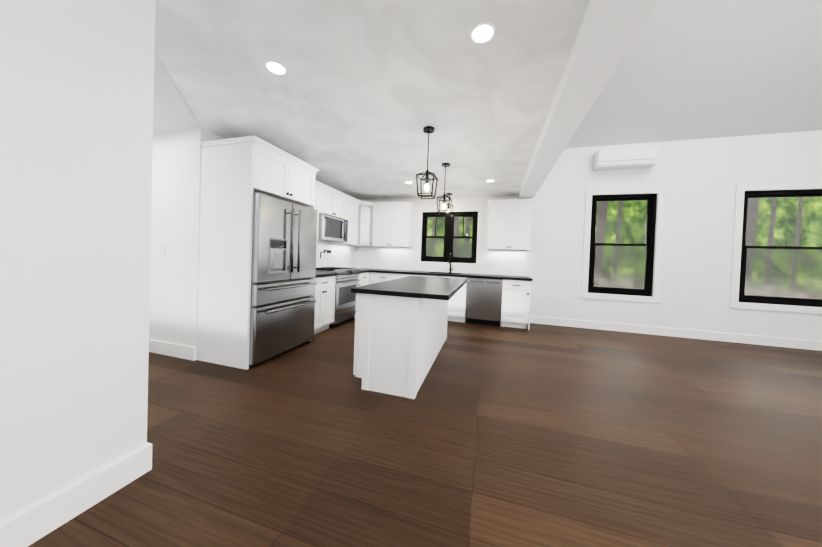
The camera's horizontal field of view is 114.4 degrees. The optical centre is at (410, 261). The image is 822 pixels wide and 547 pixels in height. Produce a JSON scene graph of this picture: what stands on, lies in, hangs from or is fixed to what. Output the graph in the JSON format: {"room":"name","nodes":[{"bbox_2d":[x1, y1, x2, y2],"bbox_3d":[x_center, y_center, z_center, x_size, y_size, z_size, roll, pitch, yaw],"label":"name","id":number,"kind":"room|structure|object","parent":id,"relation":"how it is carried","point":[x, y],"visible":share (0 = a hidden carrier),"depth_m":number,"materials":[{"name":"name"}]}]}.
{"room":"kitchen","nodes":[
{"label":"kitchen","id":0,"kind":"room"},
{"bbox_2d":[0,0,155,523],"bbox_3d":[-1.896,-0.119,-0.109,0.120,2.520,3.210,2,1,16],"label":"wall","id":1,"kind":"structure","parent":0,"point":[76,109],"depth_m":1.15,"materials":[{"name":"white paint"}]},
{"bbox_2d":[0,442,151,546],"bbox_3d":[-1.871,1.072,-0.101,0.016,0.140,3.226,2,1,16],"label":"baseboard","id":2,"kind":"structure","parent":1,"relation":"attached to","point":[28,527],"depth_m":1.17,"materials":[{"name":"white wood"}]},
{"bbox_2d":[149,130,192,345],"bbox_3d":[-2.997,-0.416,3.133,1.250,2.930,0.120,2,1,16],"label":"wall","id":3,"kind":"structure","parent":0,"point":[170,225],"depth_m":2.99,"materials":[{"name":"white paint"}]},
{"bbox_2d":[161,244,165,254],"bbox_3d":[-2.819,-0.132,3.015,0.080,0.120,0.010,2,1,16],"label":"light switch","id":4,"kind":"object","parent":3,"relation":"attached to","point":[163,249],"visible":1,"depth_m":3.01,"materials":[{"name":"white plastic"}]},
{"bbox_2d":[149,339,195,360],"bbox_3d":[-3.012,0.980,3.090,1.386,0.140,0.046,2,1,16],"label":"baseboard","id":5,"kind":"structure","parent":3,"relation":"attached to","point":[159,347],"depth_m":2.97,"materials":[{"name":"white wood"}]},
{"bbox_2d":[188,128,348,359],"bbox_3d":[-1.867,-0.194,4.591,0.120,2.520,3.550,2,1,16],"label":"wall","id":6,"kind":"structure","parent":0,"point":[200,135],"depth_m":2.89,"materials":[{"name":"white paint"}]},
{"bbox_2d":[201,140,316,207],"bbox_3d":[-1.793,-1.000,3.260,0.696,0.459,0.975,2,1,16],"label":"upper cabinet","id":7,"kind":"object","parent":6,"relation":"attached to","point":[237,173],"depth_m":2.82,"materials":[{"name":"white wood"}]},
{"bbox_2d":[314,184,320,239],"bbox_3d":[-1.750,-0.791,4.090,0.330,0.900,0.616,2,1,16],"label":"upper cabinet","id":8,"kind":"object","parent":6,"relation":"attached to","point":[318,208],"depth_m":4.32,"materials":[{"name":"white wood"}]},
{"bbox_2d":[321,184,344,218],"bbox_3d":[-1.540,-1.028,4.777,0.330,0.435,0.824,2,1,16],"label":"upper cabinet","id":9,"kind":"object","parent":6,"relation":"attached to","point":[332,203],"depth_m":4.69,"materials":[{"name":"white wood"}]},
{"bbox_2d":[318,213,347,241],"bbox_3d":[-1.498,-0.590,4.768,0.450,0.432,0.818,2,1,16],"label":"microwave","id":10,"kind":"object","parent":9,"relation":"attached to","point":[332,228],"visible":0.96,"depth_m":4.62,"materials":[{"name":"grey metal"}]},
{"bbox_2d":[330,196,360,243],"bbox_3d":[-1.332,-0.798,5.446,0.373,0.900,0.574,2,1,16],"label":"upper cabinet","id":11,"kind":"object","parent":6,"relation":"attached to","point":[352,206],"depth_m":5.39,"materials":[{"name":"white wood"}]},
{"bbox_2d":[153,0,589,199],"bbox_3d":[-2.434,-1.640,2.483,7.340,0.422,7.900,2,1,16],"label":"ceiling","id":12,"kind":"structure","parent":0,"point":[357,98],"depth_m":2.02,"materials":[{"name":"paint"}]},
{"bbox_2d":[264,60,287,75],"bbox_3d":[-0.961,-1.376,1.887,0.150,0.006,0.150,2,1,16],"label":"recessed light","id":13,"kind":"object","parent":12,"relation":"in","point":[275,67],"visible":1,"depth_m":1.88,"materials":[{"name":"white"}]},
{"bbox_2d":[416,126,437,198],"bbox_3d":[0.170,-1.002,2.705,0.191,0.699,0.191,2,1,16],"label":"pendant light","id":14,"kind":"object","parent":12,"relation":"hanging from","point":[428,130],"visible":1,"depth_m":2.69,"materials":[{"name":"black metal"}]},
{"bbox_2d":[436,163,451,214],"bbox_3d":[0.471,-1.012,3.700,0.191,0.688,0.191,2,1,16],"label":"pendant light","id":15,"kind":"object","parent":12,"relation":"hanging from","point":[444,196],"visible":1,"depth_m":3.69,"materials":[{"name":"black metal"}]},
{"bbox_2d":[444,193,453,216],"bbox_3d":[0.767,-1.141,5.374,0.191,0.464,0.191,2,1,16],"label":"pendant light","id":16,"kind":"object","parent":12,"relation":"hanging from","point":[451,214],"visible":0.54,"depth_m":5.33,"materials":[{"name":"black metal"}]},
{"bbox_2d":[469,22,495,43],"bbox_3d":[0.415,-1.321,1.538,0.150,0.006,0.150,2,1,16],"label":"recessed light","id":17,"kind":"object","parent":12,"relation":"in","point":[482,32],"visible":1,"depth_m":1.53,"materials":[{"name":"white"}]},
{"bbox_2d":[518,0,658,198],"bbox_3d":[1.075,-1.440,1.462,0.402,0.540,7.903,2,1,16],"label":"beam","id":18,"kind":"structure","parent":12,"relation":"attached to","point":[609,31],"depth_m":1.64,"materials":[{"name":"white paint"}]},
{"bbox_2d":[28,317,821,546],"bbox_3d":[0.090,1.232,1.777,13.040,0.100,8.170,2,1,16],"label":"floor","id":19,"kind":"structure","parent":0,"point":[539,435],"depth_m":1.68,"materials":[{"name":"brown wood"}]},
{"bbox_2d":[249,192,317,365],"bbox_3d":[-1.759,0.184,3.257,0.823,1.815,0.963,2,1,16],"label":"refrigerator","id":20,"kind":"object","parent":19,"relation":"on","point":[283,273],"visible":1,"depth_m":3.01,"materials":[{"name":"grey metal"}]},
{"bbox_2d":[312,274,335,333],"bbox_3d":[-1.640,0.649,4.085,0.657,0.868,0.645,2,1,16],"label":"base cabinet","id":21,"kind":"object","parent":19,"relation":"on","point":[324,295],"depth_m":4.04,"materials":[{"name":"white wood"}]},
{"bbox_2d":[314,272,331,277],"bbox_3d":[-1.609,0.194,4.073,0.687,0.040,0.645,2,1,16],"label":"countertop","id":22,"kind":"structure","parent":21,"relation":"on","point":[318,274],"depth_m":4.00,"materials":[{"name":"black stone"}]},
{"bbox_2d":[316,267,360,327],"bbox_3d":[-1.389,0.599,4.753,0.707,0.965,0.772,2,1,16],"label":"range","id":23,"kind":"object","parent":19,"relation":"on","point":[347,280],"visible":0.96,"depth_m":4.56,"materials":[{"name":"silver metal"}]},
{"bbox_2d":[328,272,367,316],"bbox_3d":[-1.264,0.642,5.371,0.657,0.868,0.478,2,1,16],"label":"base cabinet","id":24,"kind":"object","parent":19,"relation":"on","point":[363,278],"depth_m":5.22,"materials":[{"name":"white wood"}]},
{"bbox_2d":[368,270,399,284],"bbox_3d":[-0.487,0.665,5.685,0.682,0.868,0.681,2,1,16],"label":"base cabinet","id":25,"kind":"object","parent":19,"relation":"on","point":[374,276],"depth_m":5.45,"materials":[{"name":"white wood"}]},
{"bbox_2d":[360,270,367,273],"bbox_3d":[-1.237,0.187,5.346,0.687,0.040,0.450,2,1,16],"label":"countertop","id":26,"kind":"structure","parent":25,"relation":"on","point":[362,271],"depth_m":5.25,"materials":[{"name":"black stone"}]},
{"bbox_2d":[351,292,447,398],"bbox_3d":[0.004,0.722,3.211,0.620,0.868,1.832,2,1,16],"label":"kitchen island","id":27,"kind":"object","parent":19,"relation":"on","point":[400,332],"depth_m":2.35,"materials":[{"name":"white painted wood"},{"name":"black quartz"}]},
{"bbox_2d":[351,276,466,299],"bbox_3d":[0.154,0.271,3.185,0.880,0.040,1.940,2,1,16],"label":"island countertop","id":28,"kind":"structure","parent":27,"relation":"on","point":[421,287],"depth_m":2.55,"materials":[{"name":"black stone"}]},
{"bbox_2d":[400,274,415,277],"bbox_3d":[0.011,0.684,5.573,0.583,0.868,0.617,2,1,16],"label":"base cabinet","id":29,"kind":"object","parent":19,"relation":"on","point":[401,275],"depth_m":5.29,"materials":[{"name":"white wood"}]},
{"bbox_2d":[416,274,466,321],"bbox_3d":[0.641,0.710,5.389,0.977,0.868,0.617,2,1,16],"label":"base cabinet","id":30,"kind":"object","parent":19,"relation":"on","point":[457,303],"depth_m":5.02,"materials":[{"name":"white wood"}]},
{"bbox_2d":[465,277,502,325],"bbox_3d":[1.400,0.744,5.108,0.632,0.862,0.616,2,1,16],"label":"dishwasher","id":31,"kind":"object","parent":19,"relation":"on","point":[483,300],"visible":1,"depth_m":4.87,"materials":[{"name":"grey metal"}]},
{"bbox_2d":[500,278,530,329],"bbox_3d":[1.951,0.763,5.006,0.475,0.868,0.617,2,1,16],"label":"base cabinet","id":32,"kind":"object","parent":19,"relation":"on","point":[516,296],"depth_m":4.72,"materials":[{"name":"white wood"}]},
{"bbox_2d":[348,266,531,281],"bbox_3d":[0.397,0.244,5.442,3.772,0.040,0.647,2,1,16],"label":"countertop","id":33,"kind":"structure","parent":32,"relation":"on","point":[515,277],"depth_m":5.19,"materials":[{"name":"black stone"}]},
{"bbox_2d":[448,254,451,273],"bbox_3d":[0.825,0.032,5.492,0.092,0.412,0.261,2,1,16],"label":"faucet","id":34,"kind":"object","parent":33,"relation":"on","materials":[{"name":"black metal"}]},
{"bbox_2d":[360,130,821,340],"bbox_3d":[1.277,-0.533,5.598,12.800,3.390,0.150,2,1,16],"label":"wall","id":35,"kind":"structure","parent":0,"point":[699,179],"depth_m":4.54,"materials":[{"name":"white paint"}]},
{"bbox_2d":[345,244,368,246],"bbox_3d":[-1.076,-0.796,5.877,0.623,0.900,0.623,2,1,16],"label":"upper cabinet","id":36,"kind":"object","parent":35,"relation":"attached to","point":[367,245],"depth_m":5.71,"materials":[{"name":"white wood"}]},
{"bbox_2d":[357,201,376,246],"bbox_3d":[-0.969,-0.790,5.682,0.308,0.898,0.308,2,1,16],"label":"upper cabinet","id":37,"kind":"object","parent":35,"relation":"attached to","point":[365,217],"depth_m":5.71,"materials":[{"name":"white wood"}]},
{"bbox_2d":[373,204,412,247],"bbox_3d":[-0.425,-0.772,5.818,0.887,0.900,0.374,2,1,16],"label":"upper cabinet","id":38,"kind":"object","parent":35,"relation":"attached to","point":[392,223],"depth_m":5.67,"materials":[{"name":"white wood"}]},
{"bbox_2d":[417,207,481,267],"bbox_3d":[0.813,-0.521,5.700,1.345,1.240,0.125,2,1,16],"label":"kitchen window","id":39,"kind":"structure","parent":35,"relation":"in","point":[448,237],"depth_m":5.68,"materials":[{"name":"black"}]},
{"bbox_2d":[488,200,532,250],"bbox_3d":[1.905,-0.678,5.161,0.760,0.900,0.330,2,1,16],"label":"upper cabinet","id":40,"kind":"object","parent":35,"relation":"attached to","point":[509,220],"depth_m":5.00,"materials":[{"name":"white wood"}]},
{"bbox_2d":[581,187,665,302],"bbox_3d":[3.813,-0.305,4.825,1.204,2.020,0.125,2,1,16],"label":"living room window","id":41,"kind":"structure","parent":35,"relation":"in","point":[649,238],"depth_m":4.79,"materials":[{"name":"black"}]},
{"bbox_2d":[594,146,658,169],"bbox_3d":[3.766,-1.815,4.669,0.884,0.320,0.219,2,1,16],"label":"mini-split unit","id":42,"kind":"object","parent":35,"relation":"attached to","point":[628,158],"visible":1,"depth_m":4.59,"materials":[{"name":"white plastic"}]},
{"bbox_2d":[530,316,821,350],"bbox_3d":[4.781,1.236,4.498,5.265,0.140,0.016,2,1,16],"label":"baseboard","id":43,"kind":"structure","parent":35,"relation":"attached to","point":[695,334],"depth_m":4.52,"materials":[{"name":"white wood"}]},
{"bbox_2d":[729,182,821,313],"bbox_3d":[5.963,-0.218,4.198,1.400,2.020,0.125,2,1,16],"label":"living room window","id":44,"kind":"structure","parent":35,"relation":"in","point":[788,300],"depth_m":4.26,"materials":[{"name":"black"}]},
{"bbox_2d":[565,0,821,148],"bbox_3d":[0.292,-4.134,1.725,13.040,4.500,8.400,2,1,16],"label":"ceiling","id":45,"kind":"structure","parent":0,"point":[693,69],"depth_m":3.89,"materials":[{"name":"grey paint"}]},
{"label":"outside","id":46,"kind":"structure","parent":0,"visible":0},
{"bbox_2d":[426,197,821,298],"bbox_3d":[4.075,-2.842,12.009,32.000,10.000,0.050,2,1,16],"label":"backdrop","id":47,"kind":"structure","parent":46,"point":[794,208],"depth_m":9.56,"materials":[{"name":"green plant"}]}
]}

